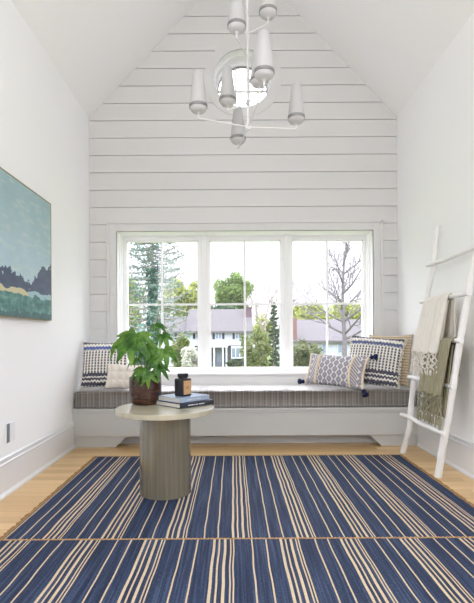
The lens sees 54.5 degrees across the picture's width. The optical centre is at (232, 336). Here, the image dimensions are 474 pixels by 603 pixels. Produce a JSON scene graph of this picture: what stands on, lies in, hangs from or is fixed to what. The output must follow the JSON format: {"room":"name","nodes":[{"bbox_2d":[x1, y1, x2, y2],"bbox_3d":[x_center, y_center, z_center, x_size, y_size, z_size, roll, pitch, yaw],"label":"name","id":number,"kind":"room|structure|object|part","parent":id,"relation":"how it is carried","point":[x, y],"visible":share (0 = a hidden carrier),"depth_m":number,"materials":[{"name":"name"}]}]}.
{"room":"sitting room","nodes":[
{"label":"sitting room","id":0,"kind":"room"},
{"bbox_2d":[0,0,89,458],"bbox_3d":[-1.527,-0.576,0.995,0.120,3.330,7.990,0,0,0],"label":"wall","id":1,"kind":"structure","parent":0,"point":[44,128],"depth_m":3.61,"materials":[{"name":"white paint"}]},
{"bbox_2d":[6,421,14,442],"bbox_3d":[-1.455,0.621,3.010,0.010,0.124,0.116,0,0,0],"label":"wall outlet","id":2,"kind":"object","parent":1,"relation":"attached to","point":[10,427],"visible":1,"depth_m":3.00,"materials":[{"name":"white plastic"}]},
{"bbox_2d":[6,423,9,442],"bbox_3d":[-1.454,0.621,2.971,0.008,0.122,0.037,0,0,0],"label":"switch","id":3,"kind":"object","parent":2,"relation":"attached to","point":[8,424],"depth_m":2.97,"materials":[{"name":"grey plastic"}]},
{"bbox_2d":[0,167,51,320],"bbox_3d":[-1.449,-0.588,3.021,0.035,0.921,1.210,0,0,0],"label":"painting","id":4,"kind":"object","parent":1,"relation":"attached to","point":[25,216],"visible":1,"depth_m":3.16,"materials":[{"name":"paint"}]},
{"bbox_2d":[0,421,75,500],"bbox_3d":[-1.445,0.887,0.590,0.028,0.243,7.180,0,0,0],"label":"baseboard","id":5,"kind":"structure","parent":1,"relation":"attached to","point":[17,468],"depth_m":3.33,"materials":[{"name":"white paint"}]},
{"bbox_2d":[0,442,473,536],"bbox_3d":[0.118,1.039,0.905,3.353,0.080,7.810,0,0,0],"label":"floor","id":6,"kind":"structure","parent":0,"point":[23,500],"depth_m":3.82,"materials":[{"name":"brown wood"}]},
{"bbox_2d":[0,454,473,602],"bbox_3d":[0.126,0.992,2.253,2.592,0.016,3.187,0,0,0],"label":"area rug","id":7,"kind":"object","parent":6,"relation":"on","point":[266,528],"visible":0.97,"depth_m":2.26,"materials":[{"name":"blue fabric"}]},
{"bbox_2d":[115,403,213,500],"bbox_3d":[-0.433,0.722,2.950,0.624,0.545,0.624,0,0,0],"label":"side table","id":8,"kind":"object","parent":7,"relation":"on","point":[164,432],"visible":0.83,"depth_m":2.80,"materials":[{"name":"beige wood"}]},
{"bbox_2d":[109,322,179,405],"bbox_3d":[-0.613,0.175,3.067,0.433,0.552,0.341,0,0,28],"label":"potted plant","id":9,"kind":"object","parent":8,"relation":"on","point":[144,389],"visible":1,"depth_m":3.00,"materials":[{"name":"green plant"}]},
{"bbox_3d":[-0.590,0.359,3.100,0.215,0.182,0.215,0,0,0],"label":"pot","id":10,"kind":"part","parent":9,"relation":"part of","materials":[{"name":"brown ceramic"}]},
{"bbox_3d":[-0.592,0.103,3.060,0.276,0.376,0.185,0,0,27],"label":"stem","id":11,"kind":"part","parent":9,"relation":"part of","materials":[{"name":"green plant"}]},
{"bbox_2d":[156,399,213,408],"bbox_3d":[-0.321,0.434,3.065,0.285,0.030,0.263,0,0,-45],"label":"book","id":12,"kind":"object","parent":8,"relation":"on","point":[208,401],"visible":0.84,"depth_m":2.97,"materials":[{"name":"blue paper"}]},
{"bbox_2d":[159,393,208,402],"bbox_3d":[-0.331,0.404,3.078,0.233,0.030,0.255,0,0,44],"label":"book","id":13,"kind":"object","parent":12,"relation":"on","point":[194,396],"visible":0.88,"depth_m":3.01,"materials":[{"name":"blue paper"}]},
{"bbox_2d":[175,373,190,396],"bbox_3d":[-0.330,0.314,3.034,0.084,0.150,0.082,0,0,40],"label":"candle jar","id":14,"kind":"object","parent":13,"relation":"on","point":[182,384],"visible":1,"depth_m":3.00,"materials":[{"name":"black glass"}]},
{"bbox_3d":[-0.331,0.255,3.035,0.072,0.033,0.072,0,0,40],"label":"lid","id":15,"kind":"part","parent":14,"relation":"part of","materials":[{"name":"black glass"}]},
{"bbox_3d":[0.126,0.995,1.459,2.536,0.007,1.598,0,0,0],"label":"panel","id":16,"kind":"part","parent":7,"relation":"part of","materials":[{"name":"blue fabric"}]},
{"bbox_3d":[0.126,0.995,3.053,2.536,0.007,1.574,0,0,0],"label":"panel","id":17,"kind":"part","parent":7,"relation":"part of","materials":[{"name":"blue fabric"}]},
{"bbox_2d":[72,406,417,446],"bbox_3d":[0.117,0.822,4.427,3.149,0.355,0.518,0,0,0],"label":"window bench","id":18,"kind":"object","parent":6,"relation":"on","point":[93,427],"visible":0.76,"depth_m":4.18,"materials":[{"name":"grey paint"}]},
{"bbox_2d":[200,436,214,439],"bbox_3d":[-0.239,0.954,4.329,0.134,0.038,0.012,0,0,0],"label":"vent","id":19,"kind":"object","parent":18,"relation":"attached to","point":[201,437],"depth_m":4.33,"materials":[{"name":"grey metal"}]},
{"bbox_3d":[0.117,0.783,4.191,3.149,0.228,0.037,0,0,0],"label":"panel","id":20,"kind":"part","parent":18,"relation":"part of","materials":[{"name":"grey paint"}]},
{"bbox_2d":[75,384,415,407],"bbox_3d":[0.116,0.556,4.423,3.113,0.170,0.498,0,0,0],"label":"seat cushion","id":21,"kind":"object","parent":18,"relation":"on","point":[316,395],"visible":0.7,"depth_m":4.19,"materials":[{"name":"grey fabric"}]},
{"bbox_2d":[79,342,127,387],"bbox_3d":[-1.218,0.267,4.394,0.469,0.442,0.188,0,0,-6],"label":"throw pillow","id":22,"kind":"object","parent":21,"relation":"on","point":[96,356],"visible":0.56,"depth_m":4.33,"materials":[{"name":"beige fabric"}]},
{"bbox_2d":[105,364,143,387],"bbox_3d":[-0.999,0.367,4.270,0.373,0.242,0.137,0,0,-5],"label":"throw pillow","id":23,"kind":"object","parent":21,"relation":"on","point":[118,376],"visible":0.66,"depth_m":4.22,"materials":[{"name":"beige fabric"}]},
{"bbox_2d":[298,353,377,397],"bbox_3d":[0.981,0.349,4.380,0.260,0.391,0.763,0,0,-43],"label":"lumbar pillow","id":24,"kind":"object","parent":21,"relation":"on","point":[343,371],"visible":1,"depth_m":4.32,"materials":[{"name":"beige fabric"}]},
{"bbox_2d":[348,335,406,388],"bbox_3d":[1.337,0.227,4.352,0.582,0.496,0.212,0,0,30],"label":"throw pillow","id":25,"kind":"object","parent":21,"relation":"on","point":[384,371],"visible":0.71,"depth_m":4.26,"materials":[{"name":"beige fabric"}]},
{"bbox_2d":[365,334,412,386],"bbox_3d":[1.502,0.221,4.449,0.141,0.492,0.473,0,0,-39],"label":"throw pillow","id":26,"kind":"object","parent":21,"relation":"on","point":[404,373],"visible":0.38,"depth_m":4.29,"materials":[{"name":"beige fabric"}]},
{"bbox_2d":[400,225,473,477],"bbox_3d":[1.544,0.048,3.498,0.251,1.902,1.004,0,0,0],"label":"blanket ladder","id":27,"kind":"object","parent":6,"relation":"on","point":[467,294],"visible":0.77,"depth_m":3.21,"materials":[{"name":"white wood"}]},
{"bbox_3d":[1.537,0.049,3.803,0.086,1.902,0.355,0,0,-43],"label":"post","id":28,"kind":"part","parent":27,"relation":"part of","materials":[{"name":"white wood"}]},
{"bbox_2d":[410,293,455,375],"bbox_3d":[1.512,-0.009,3.527,0.180,0.616,0.482,0,0,0],"label":"throw blanket","id":29,"kind":"object","parent":27,"relation":"hanging from","point":[437,320],"visible":0.94,"depth_m":3.44,"materials":[{"name":"beige fabric"}]},
{"bbox_2d":[416,337,459,429],"bbox_3d":[1.487,0.322,3.386,0.165,0.642,0.453,0,0,0],"label":"throw blanket","id":30,"kind":"object","parent":27,"relation":"hanging from","point":[435,395],"visible":0.78,"depth_m":3.27,"materials":[{"name":"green fabric"}]},
{"bbox_3d":[1.546,0.046,3.138,0.057,1.899,0.360,0,0,-41],"label":"post","id":31,"kind":"part","parent":27,"relation":"part of","materials":[{"name":"white wood"}]},
{"bbox_2d":[11,0,473,117],"bbox_3d":[0.095,-3.087,0.995,3.753,1.989,7.990,0,0,0],"label":"ceiling","id":32,"kind":"structure","parent":0,"point":[94,46],"depth_m":4.07,"materials":[{"name":"white paint"}]},
{"bbox_2d":[189,0,304,148],"bbox_3d":[0.096,-2.664,2.930,0.629,2.635,0.784,0,0,28],"label":"chandelier","id":33,"kind":"object","parent":32,"relation":"hanging from","point":[262,70],"visible":1,"depth_m":2.87,"materials":[{"name":"white metal"}]},
{"bbox_3d":[-0.217,-1.555,2.880,0.111,0.212,0.111,0,0,0],"label":"lamp shade","id":34,"kind":"part","parent":33,"relation":"part of","materials":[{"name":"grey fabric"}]},
{"bbox_2d":[190,104,206,114],"bbox_3d":[-0.217,-1.413,2.880,0.109,0.040,0.109,0,0,0],"label":"diffuser","id":35,"kind":"object","parent":33,"relation":"attached to","point":[198,109],"depth_m":2.85,"materials":[{"name":"white glass"}]},
{"bbox_3d":[-0.062,-1.382,2.939,0.342,0.036,0.010,0,0,-21],"label":"arm","id":36,"kind":"part","parent":33,"relation":"part of","materials":[{"name":"white metal"}]},
{"bbox_3d":[-0.037,-1.712,3.106,0.111,0.212,0.111,0,0,0],"label":"lamp shade","id":37,"kind":"part","parent":33,"relation":"part of","materials":[{"name":"grey fabric"}]},
{"bbox_2d":[220,97,235,107],"bbox_3d":[-0.036,-1.570,3.106,0.109,0.040,0.109,0,0,0],"label":"diffuser","id":38,"kind":"object","parent":33,"relation":"attached to","point":[227,102],"depth_m":3.08,"materials":[{"name":"white glass"}]},
{"bbox_3d":[0.021,-2.006,2.800,0.111,0.212,0.111,0,0,0],"label":"lamp shade","id":39,"kind":"part","parent":33,"relation":"part of","materials":[{"name":"grey fabric"}]},
{"bbox_3d":[0.036,-1.533,3.054,0.187,0.046,0.025,0,0,41],"label":"arm","id":40,"kind":"part","parent":33,"relation":"part of","materials":[{"name":"white metal"}]},
{"bbox_2d":[228,21,245,34],"bbox_3d":[0.022,-1.864,2.800,0.109,0.040,0.109,0,0,0],"label":"diffuser","id":41,"kind":"object","parent":33,"relation":"attached to","point":[234,27],"depth_m":2.77,"materials":[{"name":"white glass"}]},
{"bbox_3d":[0.036,-1.556,3.347,0.111,0.212,0.111,0,0,0],"label":"lamp shade","id":42,"kind":"part","parent":33,"relation":"part of","materials":[{"name":"grey fabric"}]},
{"bbox_2d":[231,137,244,144],"bbox_3d":[0.037,-1.414,3.347,0.109,0.040,0.109,0,0,0],"label":"diffuser","id":43,"kind":"object","parent":33,"relation":"attached to","point":[235,140],"depth_m":3.32,"materials":[{"name":"white glass"}]},
{"bbox_3d":[0.067,-1.383,3.176,0.010,0.036,0.358,0,0,-10],"label":"arm","id":44,"kind":"part","parent":33,"relation":"part of","materials":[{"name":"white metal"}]},
{"bbox_3d":[0.064,-1.827,2.902,0.025,0.046,0.230,0,0,18],"label":"arm","id":45,"kind":"part","parent":33,"relation":"part of","materials":[{"name":"white metal"}]},
{"bbox_3d":[0.091,-2.624,3.000,0.036,2.555,0.036,0,0,0],"label":"stem","id":46,"kind":"part","parent":33,"relation":"part of","materials":[{"name":"white metal"}]},
{"bbox_3d":[0.125,-1.534,2.938,0.025,0.046,0.161,0,0,-24],"label":"arm","id":47,"kind":"part","parent":33,"relation":"part of","materials":[{"name":"white metal"}]},
{"bbox_3d":[0.162,-1.713,2.872,0.111,0.212,0.111,0,0,0],"label":"lamp shade","id":48,"kind":"part","parent":33,"relation":"part of","materials":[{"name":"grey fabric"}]},
{"bbox_3d":[0.134,-1.383,2.754,0.010,0.036,0.497,0,0,-8],"label":"arm","id":49,"kind":"part","parent":33,"relation":"part of","materials":[{"name":"white metal"}]},
{"bbox_3d":[0.153,-1.984,2.950,0.179,0.046,0.025,0,0,41],"label":"arm","id":50,"kind":"part","parent":33,"relation":"part of","materials":[{"name":"white metal"}]},
{"bbox_2d":[250,78,267,88],"bbox_3d":[0.163,-1.571,2.872,0.109,0.040,0.109,0,0,0],"label":"diffuser","id":51,"kind":"object","parent":33,"relation":"attached to","point":[254,83],"depth_m":2.85,"materials":[{"name":"white glass"}]},
{"bbox_3d":[0.169,-1.557,2.514,0.111,0.212,0.111,0,0,0],"label":"lamp shade","id":52,"kind":"part","parent":33,"relation":"part of","materials":[{"name":"grey fabric"}]},
{"bbox_2d":[254,69,273,81],"bbox_3d":[0.170,-1.415,2.514,0.109,0.040,0.109,0,0,0],"label":"diffuser","id":53,"kind":"object","parent":33,"relation":"attached to","point":[261,75],"depth_m":2.49,"materials":[{"name":"white glass"}]},
{"bbox_3d":[0.221,-2.163,2.900,0.111,0.212,0.111,0,0,0],"label":"lamp shade","id":54,"kind":"part","parent":33,"relation":"part of","materials":[{"name":"grey fabric"}]},
{"bbox_2d":[259,7,276,20],"bbox_3d":[0.221,-2.021,2.900,0.109,0.040,0.109,0,0,0],"label":"diffuser","id":55,"kind":"object","parent":33,"relation":"attached to","point":[266,13],"depth_m":2.87,"materials":[{"name":"white glass"}]},
{"bbox_3d":[0.261,-1.384,3.017,0.327,0.036,0.010,0,0,-6],"label":"arm","id":56,"kind":"part","parent":33,"relation":"part of","materials":[{"name":"white metal"}]},
{"bbox_3d":[0.417,-1.558,3.034,0.111,0.212,0.111,0,0,0],"label":"lamp shade","id":57,"kind":"part","parent":33,"relation":"part of","materials":[{"name":"grey fabric"}]},
{"bbox_2d":[288,115,304,125],"bbox_3d":[0.418,-1.416,3.034,0.109,0.040,0.109,0,0,0],"label":"diffuser","id":58,"kind":"object","parent":33,"relation":"attached to","point":[295,120],"depth_m":3.00,"materials":[{"name":"white glass"}]},
{"bbox_2d":[89,0,397,342],"bbox_3d":[0.104,-1.383,4.718,3.153,5.074,0.016,0,0,0],"label":"wall","id":59,"kind":"structure","parent":0,"point":[152,158],"depth_m":4.71,"materials":[{"name":"white paint"}]},
{"bbox_2d":[204,39,281,116],"bbox_3d":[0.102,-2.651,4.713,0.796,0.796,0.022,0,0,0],"label":"trim","id":60,"kind":"structure","parent":59,"relation":"attached to","point":[232,45],"depth_m":4.70,"materials":[{"name":"white paint"}]},
{"bbox_2d":[106,220,383,342],"bbox_3d":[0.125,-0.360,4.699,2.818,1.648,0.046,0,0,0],"label":"trim","id":61,"kind":"structure","parent":59,"relation":"attached to","point":[112,227],"depth_m":4.69,"materials":[{"name":"white paint"}]},
{"bbox_2d":[161,371,374,385],"bbox_3d":[0.130,0.501,4.835,2.854,0.276,0.350,0,0,0],"label":"trim","id":62,"kind":"structure","parent":59,"relation":"attached to","point":[203,378],"depth_m":4.69,"materials":[{"name":"white paint"}]},
{"bbox_2d":[396,13,473,442],"bbox_3d":[1.746,-0.595,0.995,0.120,3.330,7.990,0,0,0],"label":"wall","id":63,"kind":"structure","parent":0,"point":[435,171],"depth_m":3.71,"materials":[{"name":"white paint"}]},
{"bbox_2d":[416,419,473,479],"bbox_3d":[1.680,0.869,0.590,0.028,0.243,7.180,0,0,0],"label":"baseboard","id":64,"kind":"structure","parent":63,"relation":"attached to","point":[459,451],"depth_m":3.50,"materials":[{"name":"white paint"}]},
{"label":"outside","id":65,"kind":"structure","parent":0,"visible":0},
{"bbox_2d":[135,350,279,366],"bbox_3d":[0.017,2.950,72.600,180.000,1.500,134.800,0,0,0],"label":"lawn","id":66,"kind":"structure","parent":65,"point":[268,357],"depth_m":58.42,"materials":[{"name":"green plant"}]},
{"bbox_2d":[128,276,145,330],"bbox_3d":[-11.830,-1.980,55.121,2.922,11.318,2.463,0,0,0],"label":"leafy tree","id":67,"kind":"object","parent":66,"relation":"on","point":[130,285],"visible":0.2,"depth_m":54.68,"materials":[{"name":"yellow plant"}]},
{"bbox_2d":[132,323,157,366],"bbox_3d":[-3.971,0.990,20.014,1.722,3.189,1.428,0,0,0],"label":"shrub","id":68,"kind":"object","parent":66,"relation":"on","point":[140,324],"visible":0.05,"depth_m":19.73,"materials":[{"name":"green plant"}]},
{"bbox_2d":[128,242,193,356],"bbox_3d":[-4.692,-4.699,25.819,4.618,15.078,4.661,0,0,-24],"label":"conifer tree","id":69,"kind":"object","parent":66,"relation":"on","point":[152,314],"visible":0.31,"depth_m":25.78,"materials":[{"name":"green plant"}]},
{"bbox_2d":[159,278,196,315],"bbox_3d":[-9.256,-3.302,79.583,8.349,14.119,7.114,0,0,0],"label":"leafy tree","id":70,"kind":"object","parent":66,"relation":"on","point":[191,299],"visible":0.45,"depth_m":78.38,"materials":[{"name":"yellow plant"}]},
{"bbox_2d":[171,332,190,366],"bbox_3d":[-4.493,1.385,40.030,1.947,3.606,1.737,0,0,0],"label":"shrub","id":71,"kind":"object","parent":66,"relation":"on","point":[183,342],"visible":0.59,"depth_m":39.64,"materials":[{"name":"green plant"}]},
{"bbox_2d":[180,345,197,366],"bbox_3d":[-3.046,1.807,33.995,1.767,2.385,1.462,0,0,-25],"label":"shrub","id":72,"kind":"object","parent":66,"relation":"on","point":[187,353],"visible":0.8,"depth_m":33.69,"materials":[{"name":"grey plant"}]},
{"bbox_2d":[158,307,252,366],"bbox_3d":[-4.035,-0.094,61.500,13.113,7.634,9.800,0,0,0],"label":"house","id":73,"kind":"structure","parent":66,"relation":"on","point":[227,325],"depth_m":58.40,"materials":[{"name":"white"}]},
{"bbox_3d":[-1.764,2.416,58.350,0.630,1.988,0.140,0,0,0],"label":"door","id":74,"kind":"part","parent":73,"relation":"part of","materials":[{"name":"clear glass"}]},
{"bbox_3d":[0.591,1.951,57.780,1.412,1.135,0.080,0,0,0],"label":"pane","id":75,"kind":"part","parent":73,"relation":"part of","materials":[{"name":"clear glass"}]},
{"bbox_2d":[211,305,242,308],"bbox_3d":[-1.501,-0.737,71.660,9.074,8.904,7.481,0,0,0],"label":"leafy tree","id":76,"kind":"object","parent":66,"relation":"on","point":[217,306],"visible":0.16,"depth_m":70.64,"materials":[{"name":"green plant"}]},
{"bbox_2d":[213,271,253,308],"bbox_3d":[0.111,-4.199,84.122,7.809,15.803,6.629,0,0,0],"label":"leafy tree","id":77,"kind":"object","parent":66,"relation":"on","point":[231,291],"visible":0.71,"depth_m":82.66,"materials":[{"name":"green plant"}]},
{"bbox_2d":[225,358,242,366],"bbox_3d":[0.132,3.049,54.147,1.980,1.074,1.724,0,0,25],"label":"shrub","id":78,"kind":"object","parent":66,"relation":"on","point":[234,362],"visible":1,"depth_m":53.81,"materials":[{"name":"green plant"}]},
{"bbox_2d":[239,326,272,366],"bbox_3d":[1.985,1.080,39.873,2.973,4.144,2.444,0,0,0],"label":"shrub","id":79,"kind":"object","parent":66,"relation":"on","point":[256,356],"visible":0.92,"depth_m":39.61,"materials":[{"name":"green plant"}]},
{"bbox_2d":[252,313,275,344],"bbox_3d":[5.237,-0.182,76.035,4.109,7.710,3.934,0,0,-29],"label":"leafy tree","id":80,"kind":"object","parent":66,"relation":"on","point":[268,326],"visible":0.18,"depth_m":75.57,"materials":[{"name":"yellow plant"}]},
{"bbox_2d":[266,302,279,366],"bbox_3d":[4.191,-0.108,45.886,1.918,6.848,2.075,0,0,0],"label":"conifer tree","id":81,"kind":"object","parent":66,"relation":"on","point":[273,361],"visible":0.89,"depth_m":45.90,"materials":[{"name":"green plant"}]},
{"bbox_2d":[246,279,311,334],"bbox_3d":[5.524,-1.642,50.914,8.393,10.212,7.263,0,0,0],"label":"bare tree","id":82,"kind":"object","parent":66,"relation":"on","point":[276,290],"visible":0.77,"depth_m":51.47,"materials":[{"name":"grey plant"}]},
{"bbox_2d":[278,302,332,325],"bbox_3d":[12.485,-1.271,77.911,9.389,9.814,7.965,0,0,0],"label":"leafy tree","id":83,"kind":"object","parent":66,"relation":"on","point":[297,310],"visible":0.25,"depth_m":76.50,"materials":[{"name":"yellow plant"}]},
{"bbox_2d":[293,338,322,366],"bbox_3d":[4.370,1.427,28.029,2.122,2.702,2.147,0,0,43],"label":"shrub","id":84,"kind":"object","parent":66,"relation":"on","point":[301,358],"visible":0.64,"depth_m":27.58,"materials":[{"name":"green plant"}]},
{"bbox_2d":[276,318,361,366],"bbox_3d":[12.640,0.617,56.200,13.641,5.540,12.800,0,0,0],"label":"house","id":85,"kind":"structure","parent":66,"relation":"on","point":[311,331],"depth_m":51.48,"materials":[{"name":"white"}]},
{"bbox_3d":[10.116,1.246,50.200,0.739,0.935,0.100,0,0,0],"label":"pane","id":86,"kind":"part","parent":85,"relation":"part of","materials":[{"name":"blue glass"}]},
{"bbox_3d":[11.855,1.236,50.200,0.739,0.935,0.100,0,0,0],"label":"pane","id":87,"kind":"part","parent":85,"relation":"part of","materials":[{"name":"blue glass"}]},
{"bbox_2d":[293,241,361,355],"bbox_3d":[7.562,-2.571,32.535,7.244,10.970,6.512,0,0,0],"label":"bare tree","id":88,"kind":"object","parent":66,"relation":"on","point":[342,311],"visible":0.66,"depth_m":32.91,"materials":[{"name":"grey plant"}]},
{"bbox_2d":[328,301,360,318],"bbox_3d":[22.987,-1.999,93.708,12.455,11.161,10.533,0,0,0],"label":"leafy tree","id":89,"kind":"object","parent":66,"relation":"on","point":[348,308],"visible":0.17,"depth_m":92.81,"materials":[{"name":"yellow plant"}]},
{"bbox_3d":[0.104,-1.419,4.855,3.353,4.996,0.230,0,0,0],"label":"wall","id":90,"kind":"structure","parent":0,"visible":0},
{"bbox_2d":[123,237,201,370],"bbox_3d":[-0.756,-0.351,4.960,0.844,1.440,0.060,0,0,0],"label":"window","id":91,"kind":"structure","parent":90,"relation":"in","point":[126,240],"depth_m":4.93,"materials":[{"name":"white paint"}]},
{"bbox_2d":[215,63,269,105],"bbox_3d":[0.102,-2.651,4.970,0.600,0.600,0.050,0,0,0],"label":"window","id":92,"kind":"structure","parent":90,"relation":"in","point":[236,66],"depth_m":4.96,"materials":[{"name":"white paint"}]},
{"bbox_3d":[0.102,-2.651,4.970,0.600,0.600,0.050,0,0,0],"label":"frame","id":93,"kind":"part","parent":92,"relation":"part of","materials":[{"name":"white paint"}]},
{"bbox_2d":[122,235,365,370],"bbox_3d":[0.126,-0.361,4.947,2.624,1.449,0.125,0,0,0],"label":"trim","id":94,"kind":"structure","parent":90,"relation":"attached to","point":[203,237],"depth_m":4.88,"materials":[{"name":"white paint"}]},
{"bbox_2d":[206,236,284,370],"bbox_3d":[0.132,-0.356,4.960,0.839,1.440,0.060,0,0,0],"label":"window","id":95,"kind":"structure","parent":90,"relation":"in","point":[280,240],"depth_m":4.93,"materials":[{"name":"white paint"}]},
{"bbox_2d":[289,236,366,370],"bbox_3d":[1.017,-0.361,4.960,0.841,1.440,0.060,0,0,0],"label":"window","id":96,"kind":"structure","parent":90,"relation":"in","point":[292,239],"depth_m":4.93,"materials":[{"name":"white paint"}]}
]}

